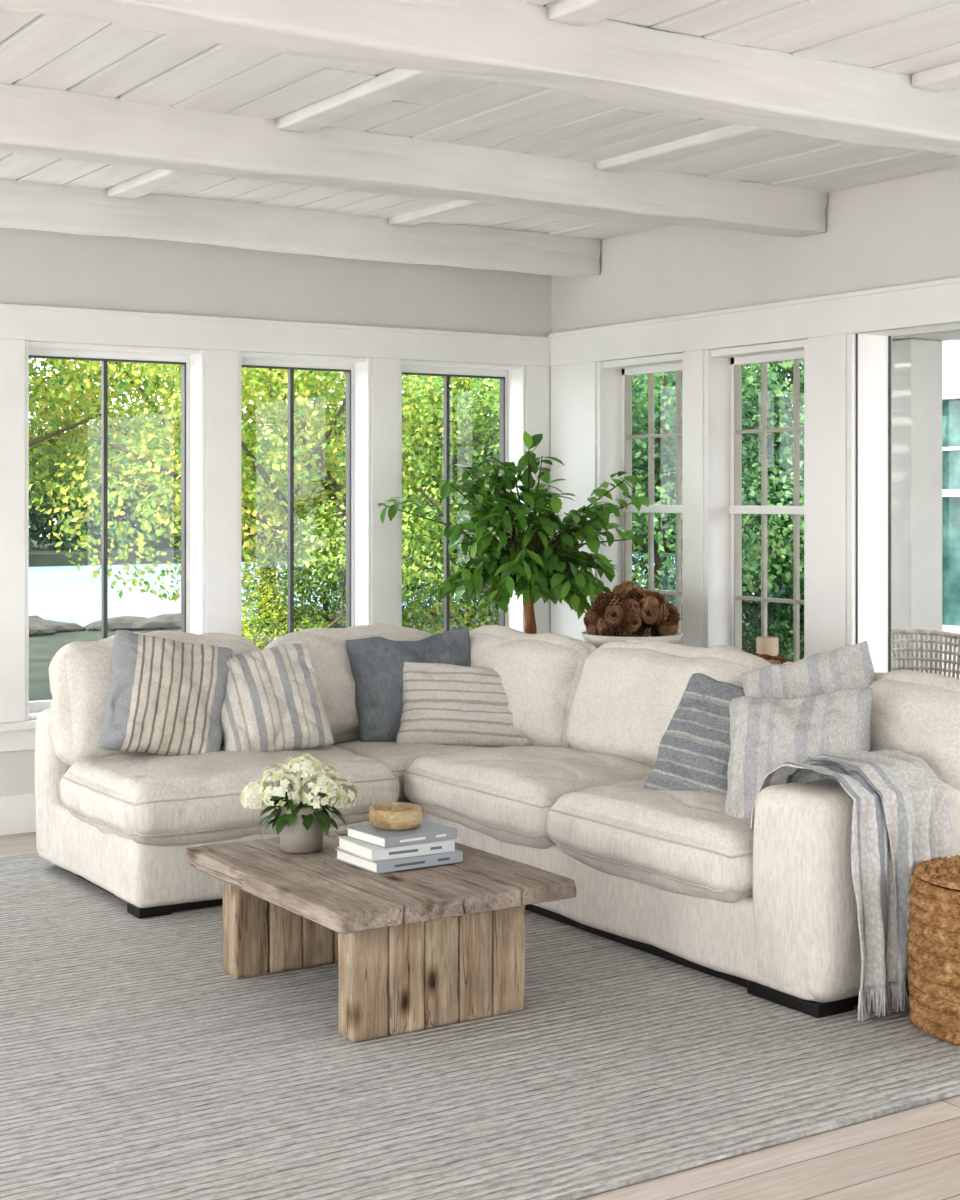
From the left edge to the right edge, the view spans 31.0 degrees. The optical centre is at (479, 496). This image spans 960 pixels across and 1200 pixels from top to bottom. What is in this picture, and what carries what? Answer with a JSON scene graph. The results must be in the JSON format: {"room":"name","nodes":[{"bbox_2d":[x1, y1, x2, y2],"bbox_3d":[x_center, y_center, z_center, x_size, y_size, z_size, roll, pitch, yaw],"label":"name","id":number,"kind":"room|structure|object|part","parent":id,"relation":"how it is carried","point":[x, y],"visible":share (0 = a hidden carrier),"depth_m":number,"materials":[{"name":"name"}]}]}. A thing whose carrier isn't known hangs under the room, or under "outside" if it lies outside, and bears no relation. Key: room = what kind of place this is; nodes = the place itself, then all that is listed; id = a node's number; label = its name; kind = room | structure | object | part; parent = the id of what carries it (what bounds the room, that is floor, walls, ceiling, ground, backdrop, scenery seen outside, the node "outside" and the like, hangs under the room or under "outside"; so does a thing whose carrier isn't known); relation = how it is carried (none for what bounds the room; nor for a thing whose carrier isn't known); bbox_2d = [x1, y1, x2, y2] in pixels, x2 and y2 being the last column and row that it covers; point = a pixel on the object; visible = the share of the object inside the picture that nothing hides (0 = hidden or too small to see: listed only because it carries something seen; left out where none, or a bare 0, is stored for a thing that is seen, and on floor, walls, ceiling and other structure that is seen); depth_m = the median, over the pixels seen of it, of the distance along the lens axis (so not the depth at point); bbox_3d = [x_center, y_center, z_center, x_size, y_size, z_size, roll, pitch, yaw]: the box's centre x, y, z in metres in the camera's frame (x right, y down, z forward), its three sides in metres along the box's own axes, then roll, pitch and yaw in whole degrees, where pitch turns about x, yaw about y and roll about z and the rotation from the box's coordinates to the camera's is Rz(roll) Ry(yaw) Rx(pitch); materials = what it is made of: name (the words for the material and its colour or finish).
{"room":"living room","nodes":[
{"label":"living room","id":0,"kind":"room"},
{"bbox_2d":[0,228,550,796],"bbox_3d":[-2.516,0.035,7.545,7.180,2.930,0.200,0,0,-33],"label":"wall","id":1,"kind":"structure","parent":0,"point":[38,267],"depth_m":8.33,"materials":[{"name":"grey paint"}]},
{"bbox_2d":[0,793,35,835],"bbox_3d":[-2.539,1.415,7.397,6.980,0.170,0.022,0,0,-33],"label":"baseboard","id":2,"kind":"structure","parent":1,"relation":"attached to","point":[17,812],"depth_m":7.70,"materials":[{"name":"white paint"}]},
{"bbox_2d":[29,355,185,639],"bbox_3d":[-1.757,0.160,8.093,0.800,1.610,0.044,0,0,-33],"label":"mullion","id":3,"kind":"object","parent":1,"relation":"attached to","point":[104,362],"visible":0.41,"depth_m":8.09,"materials":[{"name":"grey metal"}]},
{"bbox_2d":[25,340,204,720],"bbox_3d":[-1.717,0.150,8.032,0.868,1.698,0.190,0,0,-33],"label":"frame","id":4,"kind":"object","parent":1,"relation":"attached to","point":[194,359],"visible":0.44,"depth_m":8.18,"materials":[{"name":"white paint"}]},
{"bbox_2d":[0,303,550,751],"bbox_3d":[-2.531,0.138,7.385,6.980,1.985,0.050,0,0,-33],"label":"trim","id":5,"kind":"structure","parent":1,"relation":"attached to","point":[222,339],"depth_m":8.23,"materials":[{"name":"white paint"}]},
{"bbox_2d":[241,365,350,632],"bbox_3d":[-0.943,0.160,8.620,0.660,1.610,0.044,0,0,-33],"label":"mullion","id":6,"kind":"object","parent":1,"relation":"attached to","point":[290,369],"visible":0.46,"depth_m":8.62,"materials":[{"name":"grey metal"}]},
{"bbox_2d":[239,351,370,636],"bbox_3d":[-0.903,0.150,8.559,0.728,1.698,0.190,0,0,-33],"label":"frame","id":7,"kind":"object","parent":1,"relation":"attached to","point":[360,368],"visible":0.3,"depth_m":8.71,"materials":[{"name":"white paint"}]},
{"bbox_2d":[402,372,504,631],"bbox_3d":[-0.175,0.160,9.118,0.710,1.610,0.044,0,0,-33],"label":"window frame","id":8,"kind":"structure","parent":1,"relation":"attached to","point":[446,376],"depth_m":9.11,"materials":[{"name":"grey metal"}]},
{"bbox_2d":[400,359,525,632],"bbox_3d":[-0.135,0.150,9.057,0.778,1.698,0.190,0,0,-33],"label":"frame","id":9,"kind":"object","parent":1,"relation":"attached to","point":[515,375],"visible":0.27,"depth_m":9.20,"materials":[{"name":"white paint"}]},
{"bbox_2d":[0,0,959,239],"bbox_3d":[0.122,-1.387,3.296,7.388,0.127,10.200,0,0,-33],"label":"ceiling","id":10,"kind":"structure","parent":0,"point":[909,37],"depth_m":5.78,"materials":[{"name":"white wood"}]},
{"bbox_2d":[107,169,201,198],"bbox_3d":[-1.170,-1.314,6.891,0.135,0.058,1.436,0,0,-33],"label":"crossbeam","id":11,"kind":"object","parent":10,"relation":"attached to","point":[150,181],"depth_m":7.15,"materials":[{"name":"white wood"}]},
{"bbox_2d":[0,179,600,276],"bbox_3d":[-2.333,-1.240,7.090,6.978,0.224,0.183,0,0,-33],"label":"ceiling beam","id":12,"kind":"structure","parent":10,"relation":"attached to","point":[23,205],"depth_m":7.94,"materials":[{"name":"white wood"}]},
{"bbox_2d":[276,68,452,132],"bbox_3d":[-0.272,-1.315,5.506,0.131,0.053,1.462,0,0,-33],"label":"crossbeam","id":13,"kind":"object","parent":10,"relation":"attached to","point":[393,84],"depth_m":5.64,"materials":[{"name":"white wood"}]},
{"bbox_2d":[0,82,827,236],"bbox_3d":[-1.454,-1.243,5.730,6.971,0.213,0.220,0,0,-33],"label":"ceiling beam","id":14,"kind":"structure","parent":10,"relation":"attached to","point":[35,121],"depth_m":6.33,"materials":[{"name":"white wood"}]},
{"bbox_2d":[389,200,496,226],"bbox_3d":[0.005,-1.315,7.653,0.134,0.054,1.437,0,0,-33],"label":"crossbeam","id":15,"kind":"object","parent":10,"relation":"attached to","point":[455,207],"depth_m":7.90,"materials":[{"name":"white wood"}]},
{"bbox_2d":[0,0,959,155],"bbox_3d":[-0.552,-1.245,4.339,6.980,0.209,0.224,0,0,-33],"label":"ceiling beam","id":16,"kind":"structure","parent":10,"relation":"attached to","point":[513,42],"depth_m":4.79,"materials":[{"name":"white wood"}]},
{"bbox_2d":[548,0,652,25],"bbox_3d":[0.624,-1.315,4.121,0.134,0.054,1.442,0,0,-33],"label":"crossbeam","id":17,"kind":"object","parent":10,"relation":"attached to","point":[573,12],"depth_m":4.60,"materials":[{"name":"white wood"}]},
{"bbox_2d":[596,124,783,172],"bbox_3d":[0.903,-1.315,6.267,0.136,0.056,1.461,0,0,-33],"label":"crossbeam","id":18,"kind":"object","parent":10,"relation":"attached to","point":[734,134],"depth_m":6.42,"materials":[{"name":"white wood"}]},
{"bbox_2d":[911,61,959,91],"bbox_3d":[1.800,-1.314,4.884,0.132,0.052,1.441,0,0,-33],"label":"crossbeam","id":19,"kind":"object","parent":10,"relation":"attached to","point":[946,77],"depth_m":5.38,"materials":[{"name":"white wood"}]},
{"bbox_2d":[0,832,959,1199],"bbox_3d":[0.148,1.560,3.432,7.180,0.120,10.000,0,0,-33],"label":"floor","id":20,"kind":"structure","parent":0,"point":[913,1153],"depth_m":3.86,"materials":[{"name":"brown wood"}]},
{"bbox_2d":[0,853,959,1199],"bbox_3d":[-1.134,1.492,5.246,4.800,0.017,4.080,0,0,-33],"label":"area rug","id":21,"kind":"object","parent":20,"relation":"on","point":[134,1066],"visible":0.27,"depth_m":4.42,"materials":[{"name":"carpet"}]},
{"bbox_2d":[185,830,575,1042],"bbox_3d":[-0.324,1.291,5.200,0.769,0.383,1.037,0,0,-33],"label":"coffee table","id":22,"kind":"object","parent":21,"relation":"on","point":[416,949],"visible":0.9,"depth_m":4.90,"materials":[{"name":"brown wood"}]},
{"bbox_3d":[-0.538,1.317,5.513,0.566,0.330,0.118,0,0,-33],"label":"leg panel","id":23,"kind":"part","parent":22,"relation":"part of","materials":[{"name":"brown wood"}]},
{"bbox_2d":[239,753,357,853],"bbox_3d":[-0.556,0.948,5.386,0.300,0.302,0.322,0,0,37],"label":"flower arrangement","id":24,"kind":"object","parent":22,"relation":"on","point":[301,823],"visible":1,"depth_m":5.32,"materials":[{"name":"white plant"}]},
{"bbox_2d":[335,819,462,873],"bbox_3d":[-0.246,1.050,5.227,0.304,0.096,0.257,0,0,-33],"label":"books","id":25,"kind":"object","parent":22,"relation":"on","point":[368,847],"visible":0.95,"depth_m":5.15,"materials":[{"name":"paper"}]},
{"bbox_2d":[369,802,421,830],"bbox_3d":[-0.260,0.970,5.245,0.164,0.063,0.166,0,0,-33],"label":"wooden bowl","id":26,"kind":"object","parent":25,"relation":"on","point":[394,816],"visible":1,"depth_m":5.19,"materials":[{"name":"brown wood"}]},
{"bbox_3d":[-0.131,1.317,4.883,0.566,0.330,0.099,0,0,-33],"label":"leg panel","id":27,"kind":"part","parent":22,"relation":"part of","materials":[{"name":"brown wood"}]},
{"bbox_2d":[35,624,959,1017],"bbox_3d":[0.013,1.008,6.175,2.318,0.949,3.298,0,0,-33],"label":"sectional sofa","id":28,"kind":"object","parent":21,"relation":"on","point":[769,909],"visible":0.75,"depth_m":6.11,"materials":[{"name":"fabric"}]},
{"bbox_3d":[-0.804,1.150,7.467,2.248,0.607,0.235,0,0,-33],"label":"frame","id":29,"kind":"part","parent":28,"relation":"part of","materials":[{"name":"fabric"}]},
{"bbox_2d":[49,631,259,765],"bbox_3d":[-1.244,0.795,6.893,0.940,0.526,0.358,0,-10,-33],"label":"cushion","id":30,"kind":"object","parent":28,"relation":"on","point":[80,676],"depth_m":6.61,"materials":[{"name":"fabric"}]},
{"bbox_2d":[98,630,232,755],"bbox_3d":[-1.194,0.768,6.604,0.527,0.516,0.262,0,0,-17],"label":"throw pillow","id":31,"kind":"object","parent":28,"relation":"on","point":[164,696],"visible":0.94,"depth_m":6.53,"materials":[{"name":"beige fabric"}]},
{"bbox_2d":[60,745,398,845],"bbox_3d":[-0.946,1.116,6.591,1.154,0.302,0.814,0,0,-33],"label":"seat cushion","id":32,"kind":"object","parent":28,"relation":"on","point":[109,798],"depth_m":6.27,"materials":[{"name":"fabric"}]},
{"bbox_2d":[221,641,333,751],"bbox_3d":[-0.823,0.798,6.748,0.474,0.442,0.274,0,0,-26],"label":"throw pillow","id":33,"kind":"object","parent":28,"relation":"on","point":[273,702],"visible":0.84,"depth_m":6.68,"materials":[{"name":"beige fabric"}]},
{"bbox_2d":[263,624,431,743],"bbox_3d":[-0.523,0.803,7.386,0.932,0.514,0.356,0,-10,-33],"label":"cushion","id":34,"kind":"object","parent":28,"relation":"on","point":[331,662],"depth_m":7.18,"materials":[{"name":"fabric"}]},
{"bbox_2d":[346,627,470,741],"bbox_3d":[-0.266,0.798,7.254,0.573,0.478,0.246,0,0,-16],"label":"throw pillow","id":35,"kind":"object","parent":28,"relation":"on","point":[377,663],"visible":0.62,"depth_m":7.17,"materials":[{"name":"blue fabric"}]},
{"bbox_2d":[331,739,485,801],"bbox_3d":[-0.209,1.126,7.169,0.833,0.248,0.628,0,0,-33],"label":"seat cushion","id":36,"kind":"object","parent":28,"relation":"on","point":[398,758],"depth_m":6.93,"materials":[{"name":"fabric"}]},
{"bbox_2d":[396,662,532,746],"bbox_3d":[0.003,0.876,7.122,0.694,0.382,0.244,0,0,0],"label":"lumbar pillow","id":37,"kind":"object","parent":28,"relation":"on","point":[444,704],"visible":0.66,"depth_m":7.04,"materials":[{"name":"beige fabric"}]},
{"bbox_2d":[404,745,653,848],"bbox_3d":[0.248,1.118,6.537,0.776,0.303,1.023,0,0,-33],"label":"seat cushion","id":38,"kind":"object","parent":28,"relation":"on","point":[494,797],"depth_m":6.31,"materials":[{"name":"fabric"}]},
{"bbox_2d":[469,625,596,747],"bbox_3d":[0.160,0.810,7.274,0.358,0.526,0.915,16,-10,-40],"label":"cushion","id":39,"kind":"object","parent":28,"relation":"on","point":[540,673],"depth_m":7.00,"materials":[{"name":"fabric"}]},
{"bbox_2d":[547,780,753,902],"bbox_3d":[0.774,1.114,5.721,0.789,0.303,1.036,0,0,-33],"label":"seat cushion","id":40,"kind":"object","parent":28,"relation":"on","point":[660,846],"depth_m":5.50,"materials":[{"name":"fabric"}]},
{"bbox_2d":[567,639,770,765],"bbox_3d":[0.733,0.809,6.500,0.370,0.544,1.043,14,-8,-32],"label":"cushion","id":41,"kind":"object","parent":28,"relation":"on","point":[622,699],"depth_m":6.46,"materials":[{"name":"fabric"}]},
{"bbox_2d":[643,673,744,793],"bbox_3d":[0.807,0.854,5.777,0.339,0.500,0.466,0,0,-42],"label":"throw pillow","id":42,"kind":"object","parent":28,"relation":"on","point":[695,746],"visible":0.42,"depth_m":5.75,"materials":[{"name":"fabric"}]},
{"bbox_2d":[725,687,872,818],"bbox_3d":[0.993,0.819,5.403,0.504,0.449,0.293,0,0,26],"label":"throw pillow","id":43,"kind":"object","parent":28,"relation":"on","point":[767,733],"visible":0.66,"depth_m":5.37,"materials":[{"name":"grey fabric"}]},
{"bbox_2d":[742,641,874,698],"bbox_3d":[1.098,0.737,5.648,0.538,0.534,0.208,0,0,23],"label":"throw pillow","id":44,"kind":"object","parent":28,"relation":"on","point":[849,666],"visible":0.34,"depth_m":5.65,"materials":[{"name":"grey fabric"}]},
{"bbox_2d":[750,749,954,1020],"bbox_3d":[1.110,1.122,5.153,0.433,0.708,0.534,0,0,-33],"label":"throw blanket","id":45,"kind":"object","parent":28,"relation":"on","point":[901,820],"visible":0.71,"depth_m":4.96,"materials":[{"name":"grey fabric"}]},
{"bbox_3d":[1.315,1.156,5.295,1.072,0.623,0.344,0,0,-33],"label":"arm","id":46,"kind":"part","parent":28,"relation":"part of","materials":[{"name":"fabric"}]},
{"bbox_2d":[783,662,959,790],"bbox_3d":[1.291,0.805,5.658,0.366,0.494,1.029,14,-8,-32],"label":"cushion","id":47,"kind":"object","parent":28,"relation":"on","point":[916,713],"depth_m":5.34,"materials":[{"name":"fabric"}]},
{"bbox_2d":[907,855,959,1044],"bbox_3d":[1.465,1.264,4.839,0.524,0.435,0.524,0,0,5],"label":"woven basket","id":48,"kind":"object","parent":21,"relation":"on","point":[933,946],"visible":1,"depth_m":4.73,"materials":[{"name":"brown wicker"}]},
{"bbox_3d":[1.465,1.054,4.839,0.486,0.014,0.486,0,0,-33],"label":"lid","id":49,"kind":"part","parent":48,"relation":"part of","materials":[{"name":"brown wicker"}]},
{"bbox_2d":[378,431,648,633],"bbox_3d":[0.142,0.588,8.481,1.304,1.822,0.740,0,0,-18],"label":"potted tree","id":50,"kind":"object","parent":20,"relation":"on","point":[533,564],"visible":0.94,"depth_m":8.39,"materials":[{"name":"green plant"}]},
{"bbox_3d":[1.252,1.112,7.155,0.520,0.774,2.750,0,0,-33],"label":"console table","id":51,"kind":"object","parent":20,"relation":"on","visible":0},
{"bbox_2d":[581,580,682,647],"bbox_3d":[0.702,0.554,7.985,0.469,0.340,0.469,0,0,-44],"label":"bowl","id":52,"kind":"object","parent":51,"relation":"on","point":[630,611],"visible":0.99,"depth_m":7.86,"materials":[{"name":"white ceramic"}]},
{"bbox_2d":[743,650,793,664],"bbox_3d":[1.125,0.683,7.251,0.348,0.083,0.550,0,0,-33],"label":"tray","id":53,"kind":"object","parent":51,"relation":"on","point":[781,660],"visible":0.24,"depth_m":7.07,"materials":[{"name":"wicker"}]},
{"bbox_2d":[756,636,780,664],"bbox_3d":[1.188,0.645,7.143,0.116,0.132,0.116,0,0,-33],"label":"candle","id":54,"kind":"object","parent":53,"relation":"on","point":[769,645],"visible":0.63,"depth_m":7.10,"materials":[{"name":"beige wax"}]},
{"bbox_2d":[551,165,959,361],"bbox_3d":[3.132,0.035,5.245,0.200,2.930,9.800,0,0,-33],"label":"wall","id":55,"kind":"structure","parent":0,"point":[903,230],"depth_m":7.83,"materials":[{"name":"grey paint"}]},
{"bbox_2d":[597,352,684,644],"bbox_3d":[0.881,0.101,8.684,0.200,1.599,0.718,0,0,-33],"label":"frame","id":56,"kind":"object","parent":55,"relation":"attached to","point":[610,374],"visible":0.34,"depth_m":8.93,"materials":[{"name":"white paint"}]},
{"bbox_2d":[625,371,681,643],"bbox_3d":[0.929,0.095,8.716,0.044,1.450,0.600,0,0,-33],"label":"muntins","id":57,"kind":"object","parent":55,"relation":"attached to","point":[628,379],"visible":0.45,"depth_m":8.80,"materials":[{"name":"beige paint"}]},
{"bbox_2d":[549,277,959,655],"bbox_3d":[3.034,0.312,5.165,0.050,2.375,9.772,0,0,-33],"label":"trim","id":58,"kind":"structure","parent":55,"relation":"attached to","point":[826,321],"depth_m":7.84,"materials":[{"name":"white paint"}]},
{"bbox_2d":[704,339,807,657],"bbox_3d":[1.340,0.101,7.975,0.200,1.599,0.708,0,0,-33],"label":"frame","id":59,"kind":"object","parent":55,"relation":"attached to","point":[720,509],"visible":0.35,"depth_m":8.21,"materials":[{"name":"white paint"}]},
{"bbox_2d":[734,359,803,661],"bbox_3d":[1.389,0.095,8.006,0.044,1.450,0.590,0,0,-33],"label":"muntins","id":60,"kind":"object","parent":55,"relation":"attached to","point":[796,428],"visible":0.55,"depth_m":8.09,"materials":[{"name":"beige paint"}]},
{"bbox_2d":[856,334,891,671],"bbox_3d":[2.121,0.400,6.812,0.207,2.200,1.560,0,0,-33],"label":"track","id":61,"kind":"object","parent":55,"relation":"attached to","point":[889,337],"visible":0.46,"depth_m":7.51,"materials":[{"name":"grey metal"}]},
{"bbox_2d":[847,322,959,672],"bbox_3d":[2.118,0.381,6.811,0.240,2.239,1.628,0,0,-33],"label":"frame","id":62,"kind":"object","parent":55,"relation":"attached to","point":[872,346],"visible":0.44,"depth_m":7.45,"materials":[{"name":"white paint"}]},
{"bbox_2d":[892,338,941,673],"bbox_3d":[2.329,0.334,9.419,0.250,2.367,0.280,0,0,-33],"label":"porch post","id":63,"kind":"object","parent":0,"point":[916,363],"depth_m":9.29,"materials":[{"name":"white wood"}]},
{"label":"outside","id":64,"kind":"structure","parent":0,"visible":0},
{"bbox_2d":[942,340,959,678],"bbox_3d":[3.837,0.200,10.080,0.200,3.200,4.350,0,0,-33],"label":"wall","id":65,"kind":"structure","parent":64,"point":[950,349],"depth_m":11.14,"materials":[{"name":"white paint"}]},
{"bbox_2d":[942,399,959,625],"bbox_3d":[3.398,0.100,10.660,0.005,1.460,1.460,0,0,-33],"label":"glass pane","id":66,"kind":"object","parent":65,"relation":"attached to","point":[950,409],"visible":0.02,"depth_m":11.19,"materials":[{"name":"glass"}]},
{"bbox_2d":[942,387,959,633],"bbox_3d":[3.384,0.100,10.651,0.140,1.600,1.600,0,0,-33],"label":"frame","id":67,"kind":"object","parent":65,"relation":"attached to","point":[947,393],"visible":0.21,"depth_m":11.11,"materials":[{"name":"white paint"}]},
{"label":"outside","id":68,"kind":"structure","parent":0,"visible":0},
{"bbox_2d":[29,534,669,566],"bbox_3d":[-16.137,2.450,80.102,180.000,0.700,27.990,0,0,-33],"label":"shore","id":69,"kind":"structure","parent":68,"point":[43,556],"depth_m":65.42,"materials":[{"name":"grey stone"}]},
{"bbox_2d":[29,462,64,524],"bbox_3d":[-21.539,-0.358,68.942,8.897,6.375,8.334,0,0,-33],"label":"tree","id":70,"kind":"object","parent":69,"relation":"on","point":[35,512],"visible":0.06,"depth_m":68.19,"materials":[{"name":"green plant"}]},
{"bbox_2d":[29,413,180,550],"bbox_3d":[-15.695,-0.358,70.133,8.700,6.375,8.790,0,0,-33],"label":"tree","id":71,"kind":"object","parent":69,"relation":"on","point":[36,530],"visible":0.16,"depth_m":68.30,"materials":[{"name":"green plant"}]},
{"bbox_2d":[125,421,271,546],"bbox_3d":[-13.366,-0.370,75.438,8.261,6.399,8.902,0,0,-38],"label":"tree","id":72,"kind":"object","parent":69,"relation":"on","point":[165,542],"visible":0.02,"depth_m":72.72,"materials":[{"name":"green plant"}]},
{"bbox_2d":[248,417,426,543],"bbox_3d":[-6.056,-0.370,74.236,8.902,6.399,8.261,0,0,-11],"label":"tree","id":73,"kind":"object","parent":69,"relation":"on","point":[420,512],"visible":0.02,"depth_m":73.25,"materials":[{"name":"green plant"}]},
{"bbox_2d":[408,446,475,542],"bbox_3d":[-2.169,-0.358,79.476,8.665,6.375,8.691,0,0,-33],"label":"tree","id":74,"kind":"object","parent":69,"relation":"on","point":[451,446],"visible":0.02,"depth_m":77.12,"materials":[{"name":"green plant"}]},
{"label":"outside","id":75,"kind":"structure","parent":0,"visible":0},
{"bbox_2d":[29,554,753,626],"bbox_3d":[-4.569,2.675,53.043,170.000,0.250,29.990,0,0,-33],"label":"lake","id":76,"kind":"structure","parent":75,"point":[56,593],"depth_m":46.17,"materials":[{"name":"liquid"}]},
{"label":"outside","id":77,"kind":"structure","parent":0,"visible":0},
{"bbox_2d":[29,602,801,700],"bbox_3d":[23.158,2.650,10.233,140.000,0.300,72.000,0,0,-33],"label":"lawn","id":78,"kind":"structure","parent":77,"point":[42,649],"depth_m":28.72,"materials":[{"name":"green plant"}]},
{"bbox_2d":[29,358,147,527],"bbox_3d":[-4.826,-0.824,15.998,5.321,6.657,5.443,0,0,22],"label":"tree","id":79,"kind":"object","parent":78,"relation":"on","point":[48,465],"visible":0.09,"depth_m":17.29,"materials":[{"name":"green plant"}]},
{"bbox_2d":[29,358,343,649],"bbox_3d":[-4.140,-0.774,18.398,5.505,6.555,5.234,0,0,-8],"label":"tree","id":80,"kind":"object","parent":78,"relation":"on","point":[137,393],"visible":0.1,"depth_m":17.92,"materials":[{"name":"green plant"}]},
{"bbox_3d":[-4.029,-1.895,18.451,5.585,4.312,5.244,0,0,-17],"label":"crown","id":81,"kind":"part","parent":80,"relation":"part of","materials":[{"name":"green plant"}]},
{"bbox_2d":[29,604,492,636],"bbox_3d":[-5.977,2.447,33.263,18.954,0.475,2.008,0,0,-33],"label":"rocks","id":82,"kind":"object","parent":78,"relation":"on","point":[38,626],"visible":0.16,"depth_m":32.33},
{"bbox_2d":[179,562,342,648],"bbox_3d":[-2.030,1.542,15.058,1.998,1.927,2.102,0,0,-35],"label":"shrub","id":83,"kind":"object","parent":78,"relation":"on","point":[263,600],"visible":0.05,"depth_m":15.19,"materials":[{"name":"green plant"}]},
{"bbox_2d":[31,358,496,627],"bbox_3d":[-2.017,-0.257,15.536,4.657,5.523,4.490,0,0,-43],"label":"tree","id":84,"kind":"object","parent":78,"relation":"on","point":[306,430],"visible":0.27,"depth_m":15.41,"materials":[{"name":"green plant"}]},
{"bbox_2d":[127,367,498,590],"bbox_3d":[-1.675,-0.175,18.361,5.004,5.360,4.758,0,0,20],"label":"tree","id":85,"kind":"object","parent":78,"relation":"on","point":[324,496],"visible":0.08,"depth_m":17.77,"materials":[{"name":"green plant"}]},
{"bbox_2d":[171,504,459,649],"bbox_3d":[-1.419,1.266,16.679,2.776,2.482,2.840,0,0,-30],"label":"shrub","id":86,"kind":"object","parent":78,"relation":"on","point":[332,584],"visible":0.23,"depth_m":16.14,"materials":[{"name":"green plant"}]},
{"bbox_2d":[295,370,666,607],"bbox_3d":[-0.259,0.316,14.956,3.313,4.375,3.239,0,0,-43],"label":"tree","id":87,"kind":"object","parent":78,"relation":"on","point":[460,415],"visible":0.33,"depth_m":14.41,"materials":[{"name":"green plant"}]},
{"bbox_2d":[402,500,647,634],"bbox_3d":[0.509,1.222,16.334,2.941,2.569,2.836,0,0,-43],"label":"shrub","id":88,"kind":"object","parent":78,"relation":"on","point":[452,604],"visible":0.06,"depth_m":15.95,"materials":[{"name":"green plant"}]},
{"bbox_2d":[403,378,675,588],"bbox_3d":[0.908,0.194,18.604,4.412,4.623,4.254,0,0,34],"label":"tree","id":89,"kind":"object","parent":78,"relation":"on","point":[453,505],"visible":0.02,"depth_m":17.96,"materials":[{"name":"green plant"}]},
{"bbox_2d":[403,360,803,628],"bbox_3d":[1.555,0.451,15.403,3.978,4.107,3.702,0,0,-35],"label":"tree","id":90,"kind":"object","parent":78,"relation":"on","point":[664,389],"visible":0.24,"depth_m":14.64,"materials":[{"name":"green plant"}]},
{"bbox_2d":[632,359,803,646],"bbox_3d":[2.764,-0.093,17.375,5.469,5.196,5.090,0,0,42],"label":"tree","id":91,"kind":"object","parent":78,"relation":"on","point":[773,374],"visible":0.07,"depth_m":15.38,"materials":[{"name":"green plant"}]},
{"bbox_2d":[637,528,803,661],"bbox_3d":[3.065,1.340,15.959,2.776,2.334,2.983,0,0,-22],"label":"shrub","id":92,"kind":"object","parent":78,"relation":"on","point":[774,628],"visible":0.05,"depth_m":15.51,"materials":[{"name":"green plant"}]},
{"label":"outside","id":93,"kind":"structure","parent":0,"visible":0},
{"bbox_3d":[-6.188,2.225,-22.177,55.500,1.150,49.500,0,0,-33],"label":"terrace","id":94,"kind":"object","parent":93,"visible":0},
{"bbox_3d":[2.917,1.580,8.502,2.960,0.120,6.100,0,0,-33],"label":"porch deck","id":95,"kind":"object","parent":94,"relation":"on","visible":0},
{"bbox_2d":[892,629,959,678],"bbox_3d":[2.132,1.093,8.391,0.743,0.853,0.678,0,0,-33],"label":"wicker armchair","id":96,"kind":"object","parent":95,"relation":"on","point":[921,632],"visible":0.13,"depth_m":8.69,"materials":[{"name":"white wicker"}]},
{"bbox_2d":[892,329,959,340],"bbox_3d":[3.166,-1.050,8.127,2.950,0.400,5.000,0,0,-33],"label":"pergola","id":97,"kind":"object","parent":95,"relation":"on","point":[947,335],"visible":0.02,"depth_m":9.16,"materials":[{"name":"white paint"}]}
]}

